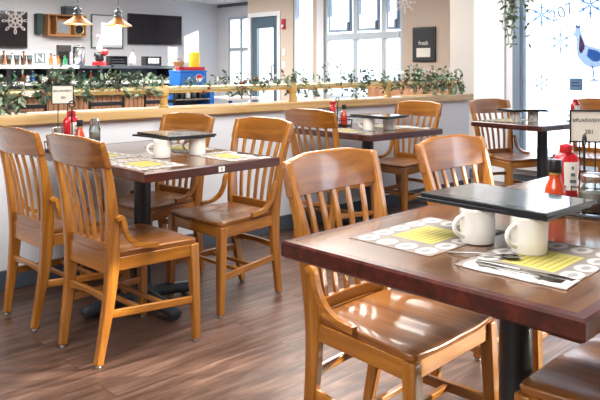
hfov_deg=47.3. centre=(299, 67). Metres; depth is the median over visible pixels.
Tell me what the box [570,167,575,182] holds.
print
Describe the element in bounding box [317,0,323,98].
trim
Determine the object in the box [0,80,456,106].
wooden rail
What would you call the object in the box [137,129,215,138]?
menu
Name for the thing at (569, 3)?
window lettering
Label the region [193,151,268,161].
placemat
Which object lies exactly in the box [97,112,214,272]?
dining chair
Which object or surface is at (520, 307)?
dining table
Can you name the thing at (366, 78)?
garland
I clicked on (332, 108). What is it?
ketchup bottle
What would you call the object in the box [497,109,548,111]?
menu
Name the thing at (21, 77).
liquor bottle
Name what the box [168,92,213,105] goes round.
stand
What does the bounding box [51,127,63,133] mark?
glass jar
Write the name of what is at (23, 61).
drinking glass
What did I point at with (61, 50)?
coffee brewer
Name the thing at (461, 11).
wall pillar
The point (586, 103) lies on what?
dining chair
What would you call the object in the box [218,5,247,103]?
wall
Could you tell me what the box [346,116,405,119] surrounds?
menu
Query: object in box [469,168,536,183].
baseboard
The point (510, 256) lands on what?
bowl
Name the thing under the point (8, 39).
television
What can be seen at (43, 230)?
dining chair
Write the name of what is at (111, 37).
framed board
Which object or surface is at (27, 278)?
baseboard
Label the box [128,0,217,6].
trim
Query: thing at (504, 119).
placemat
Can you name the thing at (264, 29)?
door
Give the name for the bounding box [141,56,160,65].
rack
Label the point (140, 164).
placemat
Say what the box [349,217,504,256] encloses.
placemat
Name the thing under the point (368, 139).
dining table
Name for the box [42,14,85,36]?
shelf
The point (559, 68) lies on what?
window
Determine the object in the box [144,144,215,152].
placemat
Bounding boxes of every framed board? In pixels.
[91,14,122,48]
[413,26,435,61]
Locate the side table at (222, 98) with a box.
[214,96,258,102]
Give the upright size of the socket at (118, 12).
0.140 m
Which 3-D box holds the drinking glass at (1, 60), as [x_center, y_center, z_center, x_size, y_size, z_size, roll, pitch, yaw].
[-4.007,-0.105,9.194,0.080,0.140,0.080,0,0,-43]
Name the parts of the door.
glass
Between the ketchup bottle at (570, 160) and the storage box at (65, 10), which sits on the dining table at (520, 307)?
the ketchup bottle at (570, 160)
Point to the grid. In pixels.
(195, 0)
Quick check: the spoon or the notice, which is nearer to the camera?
the spoon
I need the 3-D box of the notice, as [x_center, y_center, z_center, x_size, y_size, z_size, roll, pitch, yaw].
[2.707,0.160,6.713,0.004,0.120,0.130,0,0,-43]
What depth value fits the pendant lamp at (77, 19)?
8.25 m
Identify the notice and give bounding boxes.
[570,78,582,90]
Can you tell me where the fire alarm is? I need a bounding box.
[281,19,285,28]
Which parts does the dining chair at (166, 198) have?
seat, post, rail, rail, post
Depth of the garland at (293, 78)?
5.28 m
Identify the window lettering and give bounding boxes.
[549,2,570,21]
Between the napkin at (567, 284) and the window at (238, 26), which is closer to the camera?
the napkin at (567, 284)
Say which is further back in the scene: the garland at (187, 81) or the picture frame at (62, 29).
the picture frame at (62, 29)
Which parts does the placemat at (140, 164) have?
yellow panel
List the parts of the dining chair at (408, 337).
post, rail, rail, post, seat, leg, leg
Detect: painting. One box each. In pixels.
[532,3,551,26]
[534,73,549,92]
[550,30,570,53]
[573,24,599,80]
[578,0,599,17]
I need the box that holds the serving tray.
[176,67,204,69]
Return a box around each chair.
[0,125,129,331]
[5,97,46,112]
[46,133,200,368]
[89,95,124,108]
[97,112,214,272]
[144,93,175,106]
[167,116,293,317]
[281,147,498,399]
[284,108,373,237]
[361,100,442,211]
[415,134,595,377]
[469,98,548,186]
[514,337,599,399]
[551,98,599,178]
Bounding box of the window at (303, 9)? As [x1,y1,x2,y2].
[294,0,312,99]
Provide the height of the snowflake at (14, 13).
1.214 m
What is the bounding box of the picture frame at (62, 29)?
[57,19,70,34]
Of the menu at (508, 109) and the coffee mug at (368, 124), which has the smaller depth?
the coffee mug at (368, 124)
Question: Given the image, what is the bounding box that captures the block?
[32,51,46,64]
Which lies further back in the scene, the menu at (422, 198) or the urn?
the urn
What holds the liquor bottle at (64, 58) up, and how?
on the bar shelf at (5, 70)
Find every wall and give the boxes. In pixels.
[0,0,217,103]
[0,100,468,270]
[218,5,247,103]
[248,0,449,101]
[505,0,592,175]
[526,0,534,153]
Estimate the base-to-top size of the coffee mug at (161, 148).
0.088 m
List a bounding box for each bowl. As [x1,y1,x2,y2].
[499,254,521,258]
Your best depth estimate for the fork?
1.42 m
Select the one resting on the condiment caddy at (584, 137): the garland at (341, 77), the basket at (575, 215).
the basket at (575, 215)
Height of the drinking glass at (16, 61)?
0.140 m
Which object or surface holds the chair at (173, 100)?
on the floor
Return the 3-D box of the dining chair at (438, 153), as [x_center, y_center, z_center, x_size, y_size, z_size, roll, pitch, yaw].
[0.756,0.736,2.574,0.454,0.928,0.528,0,0,-44]
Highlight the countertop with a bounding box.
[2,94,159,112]
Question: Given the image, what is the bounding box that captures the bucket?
[189,50,199,66]
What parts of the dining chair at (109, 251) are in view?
post, rail, rail, post, leg, seat, leg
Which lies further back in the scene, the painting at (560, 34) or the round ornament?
the round ornament
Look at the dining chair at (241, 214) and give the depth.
3.59 m
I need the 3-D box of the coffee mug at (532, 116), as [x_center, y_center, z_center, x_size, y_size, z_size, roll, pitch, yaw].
[1.895,0.395,5.586,0.110,0.088,0.092,0,0,-28]
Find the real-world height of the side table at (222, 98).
0.780 m
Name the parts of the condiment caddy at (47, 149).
handle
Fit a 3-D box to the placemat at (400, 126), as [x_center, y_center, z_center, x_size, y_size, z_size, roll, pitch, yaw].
[0.845,0.436,5.038,0.230,0.006,0.072,0,0,45]
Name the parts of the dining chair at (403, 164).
post, seat, leg, rail, rail, post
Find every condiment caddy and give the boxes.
[44,100,99,150]
[335,97,352,126]
[565,133,599,218]
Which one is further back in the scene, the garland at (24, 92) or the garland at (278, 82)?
the garland at (278, 82)
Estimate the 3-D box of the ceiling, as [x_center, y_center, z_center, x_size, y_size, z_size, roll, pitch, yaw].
[-0.522,-1.510,4.580,13.900,0.100,18.800,0,0,-43]
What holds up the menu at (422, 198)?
on the coffee mug at (524, 236)
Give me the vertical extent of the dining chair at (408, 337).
0.928 m
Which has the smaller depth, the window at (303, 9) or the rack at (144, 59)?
the rack at (144, 59)
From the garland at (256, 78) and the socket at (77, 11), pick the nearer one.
the garland at (256, 78)
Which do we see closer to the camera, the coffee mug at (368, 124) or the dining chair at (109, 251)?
the dining chair at (109, 251)
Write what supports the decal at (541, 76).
attached to the window at (518, 51)
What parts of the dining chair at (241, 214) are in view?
leg, seat, leg, post, rail, rail, post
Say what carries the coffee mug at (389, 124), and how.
on the dining table at (368, 139)
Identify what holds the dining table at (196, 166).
on the floor
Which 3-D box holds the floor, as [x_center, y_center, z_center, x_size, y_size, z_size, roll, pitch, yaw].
[-0.517,1.250,4.722,13.700,0.100,18.600,0,0,-43]
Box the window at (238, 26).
[229,16,247,84]
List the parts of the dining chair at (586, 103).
post, seat, rail, rail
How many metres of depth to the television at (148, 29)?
14.64 m
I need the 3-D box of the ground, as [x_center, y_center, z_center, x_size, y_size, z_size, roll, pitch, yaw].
[4.114,1.475,17.552,90.000,0.250,100.000,0,0,-43]
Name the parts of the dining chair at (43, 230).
post, rail, rail, post, seat, leg, leg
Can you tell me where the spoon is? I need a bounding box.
[447,250,521,258]
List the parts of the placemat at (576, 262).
yellow panel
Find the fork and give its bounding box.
[477,262,565,282]
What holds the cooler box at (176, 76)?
on the stand
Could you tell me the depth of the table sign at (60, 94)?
3.69 m
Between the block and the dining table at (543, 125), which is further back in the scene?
the block
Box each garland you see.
[0,68,52,106]
[0,74,28,114]
[31,63,120,104]
[107,65,170,98]
[166,77,195,87]
[191,76,218,95]
[210,70,272,98]
[267,74,283,89]
[280,69,322,100]
[322,57,346,95]
[340,68,374,98]
[367,68,404,93]
[395,64,435,94]
[420,66,465,94]
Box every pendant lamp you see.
[63,0,92,24]
[104,0,131,26]
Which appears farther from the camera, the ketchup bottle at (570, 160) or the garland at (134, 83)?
the garland at (134, 83)
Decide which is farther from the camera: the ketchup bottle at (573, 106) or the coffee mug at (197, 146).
the ketchup bottle at (573, 106)
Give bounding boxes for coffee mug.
[146,139,170,158]
[182,138,205,154]
[358,118,374,130]
[383,119,394,129]
[452,207,495,244]
[504,215,548,255]
[510,112,520,122]
[527,112,538,121]
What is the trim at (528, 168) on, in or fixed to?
attached to the wall at (508, 51)
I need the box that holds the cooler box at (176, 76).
[168,70,206,85]
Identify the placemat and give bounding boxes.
[107,150,139,159]
[110,158,186,170]
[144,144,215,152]
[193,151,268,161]
[320,128,372,132]
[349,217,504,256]
[375,124,406,128]
[454,240,599,289]
[486,118,526,121]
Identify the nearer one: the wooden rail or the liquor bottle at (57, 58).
the wooden rail
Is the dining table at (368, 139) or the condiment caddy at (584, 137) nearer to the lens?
the condiment caddy at (584, 137)
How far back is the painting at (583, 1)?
6.62 m
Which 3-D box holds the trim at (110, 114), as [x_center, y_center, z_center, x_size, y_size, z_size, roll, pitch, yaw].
[-1.091,0.284,4.260,7.470,0.060,0.220,0,0,-43]
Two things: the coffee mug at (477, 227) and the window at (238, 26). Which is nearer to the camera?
the coffee mug at (477, 227)
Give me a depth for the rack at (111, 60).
10.43 m
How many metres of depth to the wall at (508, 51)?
7.18 m
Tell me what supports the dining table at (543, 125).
on the floor
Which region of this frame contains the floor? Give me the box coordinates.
[0,147,599,399]
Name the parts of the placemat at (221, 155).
yellow panel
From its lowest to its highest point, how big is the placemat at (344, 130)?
0.001 m
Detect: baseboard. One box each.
[0,179,470,291]
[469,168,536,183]
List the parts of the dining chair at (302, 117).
post, rail, leg, post, leg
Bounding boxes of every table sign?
[51,85,73,110]
[569,110,599,187]
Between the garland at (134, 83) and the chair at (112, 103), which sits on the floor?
the chair at (112, 103)
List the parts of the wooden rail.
post, post, post, post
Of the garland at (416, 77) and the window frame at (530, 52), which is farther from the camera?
the window frame at (530, 52)
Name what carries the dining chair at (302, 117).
on the floor
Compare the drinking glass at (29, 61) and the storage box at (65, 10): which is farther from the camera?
the storage box at (65, 10)
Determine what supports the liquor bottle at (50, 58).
on the bar shelf at (5, 70)
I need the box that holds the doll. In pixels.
[92,35,108,65]
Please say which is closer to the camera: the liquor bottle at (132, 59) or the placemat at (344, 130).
the placemat at (344, 130)
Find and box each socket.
[73,4,82,14]
[113,7,122,17]
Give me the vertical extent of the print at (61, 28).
0.230 m
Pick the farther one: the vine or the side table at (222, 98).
the side table at (222, 98)
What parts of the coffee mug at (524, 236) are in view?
handle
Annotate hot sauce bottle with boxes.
[75,119,84,136]
[341,104,346,124]
[544,159,565,195]
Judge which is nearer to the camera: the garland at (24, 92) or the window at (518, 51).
the garland at (24, 92)
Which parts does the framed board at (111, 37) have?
lit panel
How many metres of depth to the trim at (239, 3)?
15.45 m
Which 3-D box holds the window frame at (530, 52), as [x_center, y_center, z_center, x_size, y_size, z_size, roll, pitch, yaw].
[2.397,-0.130,8.266,1.500,2.660,0.150,0,0,-43]
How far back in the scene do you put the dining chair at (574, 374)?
1.65 m
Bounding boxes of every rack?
[106,56,126,65]
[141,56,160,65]
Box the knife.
[475,259,575,280]
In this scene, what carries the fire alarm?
attached to the wall at (425, 13)
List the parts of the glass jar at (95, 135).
lid, glass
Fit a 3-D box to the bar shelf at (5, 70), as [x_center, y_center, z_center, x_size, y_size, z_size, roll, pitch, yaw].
[-3.404,0.583,9.889,3.450,1.235,0.450,0,0,-43]
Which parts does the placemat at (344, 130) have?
yellow panel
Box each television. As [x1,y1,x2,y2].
[0,11,26,47]
[127,13,181,44]
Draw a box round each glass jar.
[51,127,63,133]
[89,118,100,139]
[578,172,599,213]
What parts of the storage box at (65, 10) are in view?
lid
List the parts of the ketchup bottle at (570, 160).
label panel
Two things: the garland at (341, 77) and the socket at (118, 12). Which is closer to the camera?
the garland at (341, 77)
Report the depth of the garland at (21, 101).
3.75 m
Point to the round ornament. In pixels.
(79, 29)
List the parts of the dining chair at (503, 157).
post, rail, rail, post, leg, seat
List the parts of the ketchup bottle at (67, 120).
label panel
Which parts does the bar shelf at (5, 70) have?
panel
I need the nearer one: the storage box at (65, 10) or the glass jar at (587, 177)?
the glass jar at (587, 177)
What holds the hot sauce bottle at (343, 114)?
in the condiment caddy at (339, 120)
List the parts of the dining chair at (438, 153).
post, rail, post, leg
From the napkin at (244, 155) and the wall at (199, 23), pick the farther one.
the wall at (199, 23)
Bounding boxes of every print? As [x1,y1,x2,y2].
[57,21,68,32]
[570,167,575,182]
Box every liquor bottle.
[1,51,6,64]
[20,71,24,81]
[49,53,52,64]
[53,55,56,64]
[56,54,59,65]
[63,54,66,65]
[129,50,135,65]
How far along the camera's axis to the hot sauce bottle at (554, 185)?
2.02 m
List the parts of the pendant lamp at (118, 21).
lamp shade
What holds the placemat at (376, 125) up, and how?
on the dining table at (368, 139)
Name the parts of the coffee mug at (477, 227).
handle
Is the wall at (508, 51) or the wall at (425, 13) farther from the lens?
the wall at (425, 13)
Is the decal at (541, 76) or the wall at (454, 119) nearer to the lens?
the wall at (454, 119)
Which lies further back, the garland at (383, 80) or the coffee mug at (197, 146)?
the garland at (383, 80)
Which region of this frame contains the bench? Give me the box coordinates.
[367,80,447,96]
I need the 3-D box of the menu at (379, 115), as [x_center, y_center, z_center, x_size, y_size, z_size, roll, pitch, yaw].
[0.564,0.337,4.884,0.245,0.012,0.345,0,0,-39]
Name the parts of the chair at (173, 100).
post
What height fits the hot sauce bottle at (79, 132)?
0.155 m
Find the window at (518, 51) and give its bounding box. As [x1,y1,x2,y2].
[512,0,597,170]
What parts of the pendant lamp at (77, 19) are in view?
lamp shade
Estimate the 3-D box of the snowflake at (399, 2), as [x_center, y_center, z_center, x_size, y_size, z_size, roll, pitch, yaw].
[0.918,-0.968,5.998,0.199,0.984,0.012,0,0,0]
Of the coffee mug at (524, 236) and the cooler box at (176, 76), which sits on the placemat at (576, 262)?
the coffee mug at (524, 236)
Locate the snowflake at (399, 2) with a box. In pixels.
[393,0,415,13]
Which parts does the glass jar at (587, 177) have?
lid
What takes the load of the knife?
on the napkin at (567, 284)
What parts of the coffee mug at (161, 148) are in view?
handle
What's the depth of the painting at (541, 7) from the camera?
6.98 m
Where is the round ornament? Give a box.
[76,25,83,34]
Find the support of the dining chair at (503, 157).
on the floor
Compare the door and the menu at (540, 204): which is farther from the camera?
the door
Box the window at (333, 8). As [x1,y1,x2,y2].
[325,0,401,98]
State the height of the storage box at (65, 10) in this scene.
0.170 m
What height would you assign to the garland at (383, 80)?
0.231 m
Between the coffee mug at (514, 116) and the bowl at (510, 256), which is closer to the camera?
the bowl at (510, 256)
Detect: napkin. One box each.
[230,153,270,158]
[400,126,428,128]
[463,259,579,289]
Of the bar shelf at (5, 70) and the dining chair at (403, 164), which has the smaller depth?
the dining chair at (403, 164)
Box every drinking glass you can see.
[0,55,4,64]
[6,55,11,64]
[13,55,19,64]
[20,55,25,64]
[27,55,32,64]
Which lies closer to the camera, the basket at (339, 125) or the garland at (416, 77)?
the basket at (339, 125)
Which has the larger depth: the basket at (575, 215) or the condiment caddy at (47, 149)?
the condiment caddy at (47, 149)
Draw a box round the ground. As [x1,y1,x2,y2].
[340,79,599,148]
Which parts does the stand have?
panel, panel, panel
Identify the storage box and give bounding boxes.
[34,13,43,33]
[61,6,75,14]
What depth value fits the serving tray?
9.47 m
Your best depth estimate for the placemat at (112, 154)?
3.43 m
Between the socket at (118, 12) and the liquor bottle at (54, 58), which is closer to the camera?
the socket at (118, 12)
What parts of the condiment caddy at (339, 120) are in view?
handle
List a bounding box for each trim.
[0,93,473,125]
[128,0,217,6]
[217,2,247,7]
[248,11,280,101]
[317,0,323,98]
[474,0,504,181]
[516,167,581,175]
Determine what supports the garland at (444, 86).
attached to the wooden rail
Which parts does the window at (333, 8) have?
glass, sash, sash, sash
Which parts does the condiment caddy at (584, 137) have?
handle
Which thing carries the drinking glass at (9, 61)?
on the bar shelf at (5, 70)
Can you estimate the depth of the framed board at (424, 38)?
9.76 m
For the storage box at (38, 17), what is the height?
0.385 m
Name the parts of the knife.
handle, blade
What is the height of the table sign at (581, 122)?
0.296 m
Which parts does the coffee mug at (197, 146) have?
handle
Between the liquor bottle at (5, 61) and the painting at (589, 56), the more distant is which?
the liquor bottle at (5, 61)
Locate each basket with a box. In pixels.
[173,58,184,66]
[337,118,352,126]
[565,186,599,218]
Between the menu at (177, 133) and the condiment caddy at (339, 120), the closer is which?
the menu at (177, 133)
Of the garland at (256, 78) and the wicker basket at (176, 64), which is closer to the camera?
the garland at (256, 78)
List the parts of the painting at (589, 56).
leg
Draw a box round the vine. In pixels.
[498,0,533,47]
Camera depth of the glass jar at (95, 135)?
3.71 m
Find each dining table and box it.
[33,140,279,319]
[281,176,599,399]
[294,123,442,225]
[471,117,568,178]
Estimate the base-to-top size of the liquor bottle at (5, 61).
0.200 m
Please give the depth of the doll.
10.17 m
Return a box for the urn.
[73,45,84,65]
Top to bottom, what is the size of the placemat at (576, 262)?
0.001 m
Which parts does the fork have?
handle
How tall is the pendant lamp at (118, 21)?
0.930 m
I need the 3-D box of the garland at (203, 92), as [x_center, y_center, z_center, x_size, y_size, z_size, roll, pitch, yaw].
[-0.659,0.123,4.691,0.202,0.145,0.132,0,0,-25]
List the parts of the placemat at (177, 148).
yellow panel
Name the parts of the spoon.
handle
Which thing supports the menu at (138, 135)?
on the coffee mug at (197, 146)
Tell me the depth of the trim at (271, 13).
12.14 m
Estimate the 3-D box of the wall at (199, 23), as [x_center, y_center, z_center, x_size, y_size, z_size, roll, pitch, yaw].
[-6.862,-0.130,11.351,13.900,2.660,0.150,0,0,-43]
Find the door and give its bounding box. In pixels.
[252,16,276,101]
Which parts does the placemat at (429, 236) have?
yellow panel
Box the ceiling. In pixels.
[160,0,247,4]
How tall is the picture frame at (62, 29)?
0.300 m
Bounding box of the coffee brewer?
[56,45,70,65]
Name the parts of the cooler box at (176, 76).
lid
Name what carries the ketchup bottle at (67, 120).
in the condiment caddy at (47, 149)
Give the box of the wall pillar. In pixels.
[450,0,473,167]
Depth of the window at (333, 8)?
10.83 m
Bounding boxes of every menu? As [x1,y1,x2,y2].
[132,134,214,140]
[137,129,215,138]
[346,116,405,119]
[350,113,408,117]
[416,196,591,221]
[421,183,596,217]
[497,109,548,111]
[498,108,551,110]
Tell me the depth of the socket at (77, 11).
8.27 m
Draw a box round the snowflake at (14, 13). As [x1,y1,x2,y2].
[1,7,28,33]
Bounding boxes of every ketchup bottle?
[63,110,78,134]
[329,100,336,113]
[553,144,579,197]
[570,99,580,109]
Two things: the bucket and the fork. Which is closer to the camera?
the fork
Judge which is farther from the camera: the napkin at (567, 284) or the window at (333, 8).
the window at (333, 8)
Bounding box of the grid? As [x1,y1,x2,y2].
[189,0,226,2]
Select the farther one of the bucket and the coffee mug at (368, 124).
the bucket
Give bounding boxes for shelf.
[0,65,174,89]
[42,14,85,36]
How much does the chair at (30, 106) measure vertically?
0.962 m
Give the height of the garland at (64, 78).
0.251 m
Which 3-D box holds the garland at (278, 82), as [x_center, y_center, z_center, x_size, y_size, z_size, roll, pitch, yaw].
[-0.200,0.103,5.083,0.110,0.125,0.223,0,0,25]

